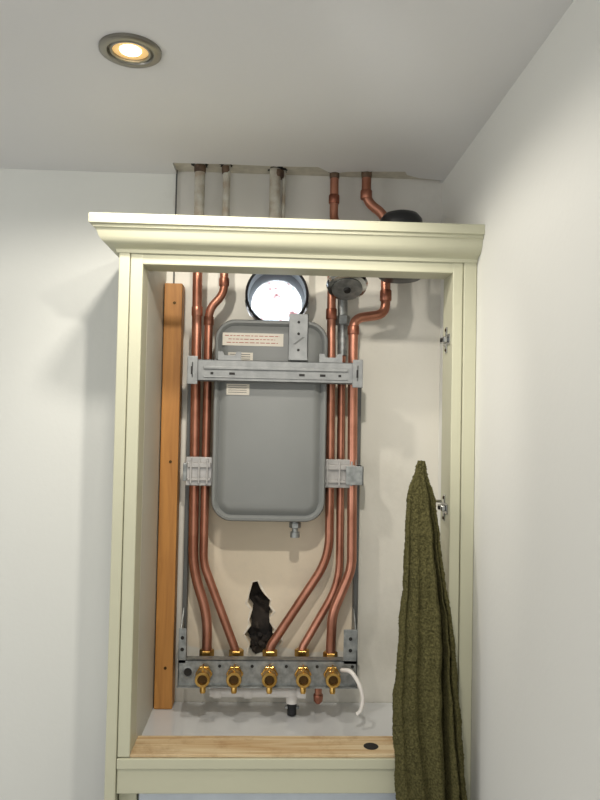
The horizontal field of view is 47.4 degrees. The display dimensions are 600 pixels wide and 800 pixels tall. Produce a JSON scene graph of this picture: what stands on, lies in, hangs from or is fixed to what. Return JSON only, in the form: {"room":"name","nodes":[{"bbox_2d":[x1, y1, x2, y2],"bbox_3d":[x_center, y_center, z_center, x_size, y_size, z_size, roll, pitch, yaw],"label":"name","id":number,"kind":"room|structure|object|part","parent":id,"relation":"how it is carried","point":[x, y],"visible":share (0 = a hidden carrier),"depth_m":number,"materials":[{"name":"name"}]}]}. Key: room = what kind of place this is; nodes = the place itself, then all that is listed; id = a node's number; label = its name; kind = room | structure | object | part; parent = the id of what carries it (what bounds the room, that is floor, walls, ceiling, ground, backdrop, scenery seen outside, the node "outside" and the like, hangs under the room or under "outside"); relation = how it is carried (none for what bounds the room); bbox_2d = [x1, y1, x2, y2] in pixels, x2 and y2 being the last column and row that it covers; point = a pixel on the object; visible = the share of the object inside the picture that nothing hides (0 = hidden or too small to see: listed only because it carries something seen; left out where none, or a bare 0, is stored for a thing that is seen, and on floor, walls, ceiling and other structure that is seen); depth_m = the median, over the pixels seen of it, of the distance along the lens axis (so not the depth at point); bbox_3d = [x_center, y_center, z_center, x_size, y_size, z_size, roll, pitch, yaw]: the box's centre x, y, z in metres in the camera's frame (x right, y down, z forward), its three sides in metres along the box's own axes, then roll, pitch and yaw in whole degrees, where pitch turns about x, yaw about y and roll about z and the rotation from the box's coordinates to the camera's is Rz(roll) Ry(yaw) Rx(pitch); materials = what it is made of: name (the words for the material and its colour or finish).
{"room":"utility room","nodes":[
{"label":"utility room","id":0,"kind":"room"},
{"bbox_2d":[0,169,441,799],"bbox_3d":[-1.131,0.590,1.600,3.092,2.470,0.120,1,-2,-2],"label":"wall","id":1,"kind":"structure","parent":0,"point":[59,280],"depth_m":1.59,"materials":[{"name":"paint"}]},
{"bbox_2d":[154,283,184,708],"bbox_3d":[-0.298,0.213,1.560,0.040,0.956,0.043,1,-2,-2],"label":"batten","id":2,"kind":"object","parent":1,"relation":"attached to","point":[174,295],"visible":1,"depth_m":1.54,"materials":[{"name":"brown wood"}]},
{"bbox_2d":[173,170,177,282],"bbox_3d":[-0.293,-0.298,1.593,0.005,0.478,0.004,1,-2,-2],"label":"cable","id":3,"kind":"object","parent":1,"relation":"attached to","point":[176,170],"visible":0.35,"depth_m":1.60,"materials":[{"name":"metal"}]},
{"bbox_2d":[243,580,283,655],"bbox_3d":[-0.085,0.514,1.613,0.095,0.193,0.060,1,-2,-2],"label":"hole","id":4,"kind":"object","parent":1,"relation":"attached to","point":[260,630],"visible":0.8,"depth_m":1.63,"materials":[{"name":"paint"}]},
{"bbox_2d":[177,314,363,688],"bbox_3d":[-0.061,0.218,1.523,0.400,0.806,0.137,1,-2,-2],"label":"mounting frame","id":5,"kind":"object","parent":1,"relation":"attached to","point":[197,471],"visible":0.97,"depth_m":1.48,"materials":[{"name":"metal"}]},
{"bbox_3d":[-0.256,0.160,1.549,0.010,0.040,0.072,1,-2,-2],"label":"clip arm","id":6,"kind":"part","parent":5,"relation":"part of","materials":[{"name":"metal"}]},
{"bbox_3d":[-0.259,0.261,1.571,0.010,0.700,0.023,1,-2,-2],"label":"rail","id":7,"kind":"part","parent":5,"relation":"part of","materials":[{"name":"metal"}]},
{"bbox_3d":[-0.223,0.158,1.516,0.060,0.064,0.004,1,-2,-2],"label":"clip plate","id":8,"kind":"part","parent":5,"relation":"part of","materials":[{"name":"plastic"}]},
{"bbox_2d":[195,648,213,693],"bbox_3d":[-0.207,0.590,1.488,0.037,0.068,0.105,1,-2,-2],"label":"valve","id":9,"kind":"object","parent":5,"relation":"attached to","point":[203,674],"visible":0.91,"depth_m":1.44,"materials":[{"name":"gold metal"}]},
{"bbox_2d":[188,272,211,650],"bbox_3d":[-0.221,0.138,1.539,0.063,0.874,0.026,1,-2,-2],"label":"copper pipe","id":10,"kind":"object","parent":9,"relation":"attached to","point":[197,309],"visible":0.96,"depth_m":1.53,"materials":[{"name":"brown metal"}]},
{"bbox_2d":[226,648,243,693],"bbox_3d":[-0.141,0.591,1.491,0.037,0.068,0.105,1,-2,-2],"label":"valve","id":11,"kind":"object","parent":5,"relation":"attached to","point":[234,674],"visible":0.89,"depth_m":1.45,"materials":[{"name":"gold metal"}]},
{"bbox_2d":[199,273,238,650],"bbox_3d":[-0.174,0.139,1.541,0.100,0.876,0.024,1,-2,-2],"label":"copper pipe","id":12,"kind":"object","parent":11,"relation":"attached to","point":[223,280],"visible":0.96,"depth_m":1.53,"materials":[{"name":"brown metal"}]},
{"bbox_3d":[-0.070,0.592,1.484,0.389,0.056,0.003,1,-2,-2],"label":"manifold plate","id":13,"kind":"part","parent":5,"relation":"part of","materials":[{"name":"metal"}]},
{"bbox_2d":[211,319,327,537],"bbox_3d":[-0.068,0.065,1.540,0.250,0.480,0.094,1,-2,-2],"label":"vessel","id":14,"kind":"object","parent":5,"relation":"attached to","point":[269,439],"visible":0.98,"depth_m":1.50,"materials":[{"name":"grey paint"}]},
{"bbox_2d":[289,522,300,537],"bbox_3d":[-0.011,0.282,1.523,0.026,0.046,0.022,1,-2,-2],"label":"outlet","id":15,"kind":"object","parent":14,"relation":"attached to","point":[294,533],"depth_m":1.52,"materials":[{"name":"metal"}]},
{"bbox_2d":[261,648,277,693],"bbox_3d":[-0.067,0.593,1.494,0.037,0.068,0.105,1,-2,-2],"label":"valve","id":16,"kind":"object","parent":5,"relation":"attached to","point":[269,674],"visible":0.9,"depth_m":1.45,"materials":[{"name":"gold metal"}]},
{"bbox_2d":[266,276,336,650],"bbox_3d":[0.005,0.137,1.548,0.148,0.884,0.025,1,-2,-2],"label":"copper pipe","id":17,"kind":"object","parent":16,"relation":"attached to","point":[331,311],"visible":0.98,"depth_m":1.54,"materials":[{"name":"brown metal"}]},
{"bbox_2d":[326,276,367,299],"bbox_3d":[0.104,-0.255,1.512,0.092,0.059,0.083,1,-2,-2],"label":"round gauge","id":18,"kind":"object","parent":17,"relation":"attached to","point":[341,288],"visible":0.81,"depth_m":1.50,"materials":[{"name":"silver metal"}]},
{"bbox_3d":[-0.003,-0.135,1.471,0.042,0.100,0.002,1,-2,-2],"label":"upright plate","id":19,"kind":"part","parent":5,"relation":"part of","materials":[{"name":"grey metal"}]},
{"bbox_2d":[294,647,310,693],"bbox_3d":[0.005,0.595,1.499,0.037,0.068,0.110,1,-2,-2],"label":"valve","id":20,"kind":"object","parent":5,"relation":"attached to","point":[302,674],"visible":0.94,"depth_m":1.45,"materials":[{"name":"gold metal"}]},
{"bbox_2d":[298,356,345,649],"bbox_3d":[0.052,0.240,1.558,0.101,0.684,0.021,1,-2,-9],"label":"copper pipe","id":21,"kind":"object","parent":20,"relation":"attached to","point":[325,607],"visible":0.88,"depth_m":1.55,"materials":[{"name":"brown metal"}]},
{"bbox_2d":[336,299,349,355],"bbox_3d":[0.098,-0.187,1.576,0.034,0.170,0.029,1,-2,-2],"label":"pipe","id":22,"kind":"object","parent":21,"relation":"attached to","point":[343,320],"visible":0.65,"depth_m":1.56,"materials":[{"name":"grey metal"}]},
{"bbox_2d":[323,650,340,693],"bbox_3d":[0.069,0.596,1.494,0.037,0.068,0.095,1,-2,-2],"label":"valve","id":23,"kind":"object","parent":5,"relation":"attached to","point":[331,674],"visible":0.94,"depth_m":1.45,"materials":[{"name":"gold metal"}]},
{"bbox_2d":[340,668,364,715],"bbox_3d":[0.110,0.620,1.454,0.062,0.090,0.017,0,-2,39],"label":"flexible hose","id":24,"kind":"object","parent":23,"relation":"attached to","point":[346,670],"visible":1,"depth_m":1.44,"materials":[{"name":"plastic"}]},
{"bbox_2d":[326,171,391,653],"bbox_3d":[0.135,0.026,1.553,0.136,1.114,0.044,1,-2,-10],"label":"copper pipe","id":25,"kind":"object","parent":23,"relation":"attached to","point":[366,192],"visible":0.89,"depth_m":1.53,"materials":[{"name":"brown metal"}]},
{"bbox_3d":[0.087,0.165,1.529,0.078,0.064,0.004,1,-2,-2],"label":"clip plate","id":26,"kind":"part","parent":5,"relation":"part of","materials":[{"name":"plastic"}]},
{"bbox_3d":[0.121,0.168,1.517,0.039,0.042,0.003,1,-2,-2],"label":"clip arm","id":27,"kind":"part","parent":5,"relation":"part of","materials":[{"name":"metal"}]},
{"bbox_3d":[0.131,0.269,1.586,0.010,0.700,0.023,1,-2,-2],"label":"rail","id":28,"kind":"part","parent":5,"relation":"part of","materials":[{"name":"metal"}]},
{"bbox_2d":[245,274,308,320],"bbox_3d":[-0.056,-0.240,1.649,0.146,0.146,0.156,1,-2,-2],"label":"flue opening","id":29,"kind":"object","parent":1,"relation":"attached to","point":[267,296],"visible":0.75,"depth_m":1.67,"materials":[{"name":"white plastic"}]},
{"bbox_2d":[88,210,484,799],"bbox_3d":[-0.042,0.414,1.418,0.738,1.654,0.339,1,-2,-2],"label":"upper cabinet","id":30,"kind":"object","parent":1,"relation":"attached to","point":[188,747],"depth_m":1.31,"materials":[{"name":"green paint"}]},
{"bbox_3d":[-0.340,0.466,1.459,0.036,1.540,0.228,1,-2,-2],"label":"panel","id":31,"kind":"part","parent":30,"relation":"part of","materials":[{"name":"beige wood"}]},
{"bbox_3d":[-0.033,0.721,1.306,0.622,0.046,0.028,1,-2,-2],"label":"rail","id":32,"kind":"part","parent":30,"relation":"part of","materials":[{"name":"green paint"}]},
{"bbox_3d":[-0.032,0.687,1.305,0.622,0.019,0.032,1,-2,-2],"label":"rail","id":33,"kind":"part","parent":30,"relation":"part of","materials":[{"name":"green paint"}]},
{"bbox_2d":[210,688,305,715],"bbox_3d":[-0.093,0.662,1.509,0.211,0.062,0.027,1,-2,-2],"label":"pipe","id":34,"kind":"object","parent":30,"relation":"on","point":[292,696],"visible":0.74,"depth_m":1.50,"materials":[{"name":"white plastic"}]},
{"bbox_2d":[213,688,220,698],"bbox_3d":[-0.182,0.643,1.506,0.018,0.027,0.027,1,-2,-2],"label":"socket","id":35,"kind":"object","parent":34,"relation":"attached to","point":[216,691],"depth_m":1.49,"materials":[{"name":"white plastic"}]},
{"bbox_2d":[244,688,251,698],"bbox_3d":[-0.114,0.644,1.509,0.018,0.027,0.027,1,-2,-2],"label":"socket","id":36,"kind":"object","parent":34,"relation":"attached to","point":[247,691],"depth_m":1.50,"materials":[{"name":"white plastic"}]},
{"bbox_2d":[287,689,295,697],"bbox_3d":[-0.019,0.646,1.513,0.018,0.027,0.027,1,-2,-2],"label":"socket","id":37,"kind":"object","parent":34,"relation":"attached to","point":[291,693],"depth_m":1.50,"materials":[{"name":"white plastic"}]},
{"bbox_2d":[142,702,392,735],"bbox_3d":[-0.004,0.705,1.468,0.645,0.020,0.223,1,-2,-2],"label":"shelf","id":38,"kind":"object","parent":30,"relation":"attached to","point":[184,718],"depth_m":1.48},
{"bbox_3d":[-0.028,-0.302,1.440,0.738,0.063,0.336,1,-2,-2],"label":"cornice","id":39,"kind":"part","parent":30,"relation":"part of","materials":[{"name":"green paint"}]},
{"bbox_3d":[-0.003,-0.277,1.353,0.642,0.048,0.063,1,-2,-2],"label":"rail","id":40,"kind":"part","parent":30,"relation":"part of","materials":[{"name":"green paint"}]},
{"bbox_3d":[0.217,-0.333,1.475,0.094,0.148,0.094,1,-2,-2],"label":"black flue cap","id":41,"kind":"part","parent":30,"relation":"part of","materials":[{"name":"black metal"}]},
{"bbox_2d":[392,460,466,799],"bbox_3d":[0.249,0.513,1.264,0.156,0.800,0.081,1,-2,0],"label":"towel","id":42,"kind":"object","parent":30,"relation":"hanging from","point":[427,721],"visible":1,"depth_m":1.25,"materials":[{"name":"green fabric"}]},
{"bbox_3d":[0.281,0.213,1.357,0.008,0.012,0.031,1,-2,-2],"label":"arm","id":43,"kind":"part","parent":30,"relation":"part of","materials":[{"name":"silver metal"}]},
{"bbox_3d":[0.265,0.177,1.325,0.031,0.122,0.117,0,-2,31],"label":"cabinet hinge","id":44,"kind":"part","parent":30,"relation":"part of","materials":[{"name":"silver metal"}]},
{"bbox_3d":[0.287,-0.119,1.367,0.008,0.012,0.031,1,-2,-2],"label":"arm","id":45,"kind":"part","parent":30,"relation":"part of","materials":[{"name":"silver metal"}]},
{"bbox_3d":[0.286,0.213,1.355,0.002,0.020,0.047,1,-2,-2],"label":"plate","id":46,"kind":"part","parent":30,"relation":"part of","materials":[{"name":"silver metal"}]},
{"bbox_3d":[0.287,-0.119,1.365,0.013,0.052,0.047,1,-2,-2],"label":"cabinet hinge","id":47,"kind":"part","parent":30,"relation":"part of","materials":[{"name":"silver metal"}]},
{"bbox_3d":[0.293,-0.119,1.365,0.002,0.020,0.047,1,-2,-2],"label":"plate","id":48,"kind":"part","parent":30,"relation":"part of","materials":[{"name":"silver metal"}]},
{"bbox_2d":[313,689,322,703],"bbox_3d":[0.040,0.645,1.505,0.022,0.044,0.022,1,-2,-2],"label":"stub","id":49,"kind":"object","parent":1,"relation":"attached to","point":[317,696],"visible":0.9,"depth_m":1.50,"materials":[{"name":"brown metal"}]},
{"bbox_2d":[0,0,573,182],"bbox_3d":[-1.022,-0.655,-0.498,3.092,0.100,4.250,1,-2,-2],"label":"ceiling","id":50,"kind":"structure","parent":0,"point":[408,86],"depth_m":1.15,"materials":[{"name":"paint"}]},
{"bbox_2d":[98,33,161,67],"bbox_3d":[-0.264,-0.544,1.064,0.096,0.012,0.096,1,-2,-2],"label":"recessed light","id":51,"kind":"object","parent":50,"relation":"in","point":[130,50],"visible":1,"depth_m":1.06,"materials":[{"name":"silver metal"}]},
{"bbox_2d":[191,163,207,215],"bbox_3d":[-0.230,-0.419,1.554,0.041,0.238,0.046,1,-2,-2],"label":"pipe","id":52,"kind":"object","parent":50,"relation":"attached to","point":[199,169],"visible":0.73,"depth_m":1.55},
{"bbox_2d":[219,164,232,215],"bbox_3d":[-0.170,-0.418,1.556,0.033,0.238,0.032,1,-2,-2],"label":"pipe","id":53,"kind":"object","parent":50,"relation":"attached to","point":[226,168],"visible":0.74,"depth_m":1.55,"materials":[{"name":"grey metal"}]},
{"bbox_2d":[281,170,285,217],"bbox_3d":[-0.039,-0.439,1.585,0.009,0.189,0.009,1,-2,-2],"label":"pipe","id":54,"kind":"object","parent":50,"relation":"attached to","point":[284,178],"visible":0.66,"depth_m":1.58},
{"bbox_2d":[174,163,431,179],"bbox_3d":[0.023,-0.532,1.594,0.623,0.002,0.108,1,-2,-2],"label":"ceiling hole","id":55,"kind":"object","parent":50,"relation":"attached to","point":[248,169],"visible":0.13,"depth_m":1.59,"materials":[{"name":"paint"}]},
{"bbox_2d":[268,166,286,217],"bbox_3d":[-0.053,-0.433,1.578,0.048,0.203,0.047,1,-2,-2],"label":"pipe","id":56,"kind":"object","parent":55,"relation":"attached to","point":[276,173],"visible":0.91,"depth_m":1.57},
{"bbox_2d":[329,172,339,219],"bbox_3d":[0.082,-0.432,1.569,0.034,0.199,0.055,2,-2,-32],"label":"copper pipe","id":57,"kind":"object","parent":50,"relation":"attached to","point":[334,197],"visible":0.54,"depth_m":1.57,"materials":[{"name":"brown metal"}]},
{"bbox_2d":[438,0,599,799],"bbox_3d":[0.448,0.561,-0.449,0.100,2.470,4.300,1,-2,-2],"label":"wall","id":58,"kind":"structure","parent":0,"point":[530,175],"depth_m":1.01,"materials":[{"name":"paint"}]},
{"bbox_3d":[-1.072,1.814,-0.545,3.092,0.100,4.300,1,-2,-2],"label":"floor","id":59,"kind":"structure","parent":0,"visible":0},
{"bbox_2d":[119,793,395,799],"bbox_3d":[-0.033,1.288,1.428,0.681,1.068,0.268,1,-2,-2],"label":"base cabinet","id":60,"kind":"object","parent":59,"relation":"on","point":[223,796],"visible":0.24,"depth_m":1.31,"materials":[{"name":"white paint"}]},
{"bbox_3d":[-0.336,1.188,1.294,0.034,0.888,0.020,1,-2,-2],"label":"frame","id":61,"kind":"part","parent":60,"relation":"part of","materials":[{"name":"green paint"}]}
]}

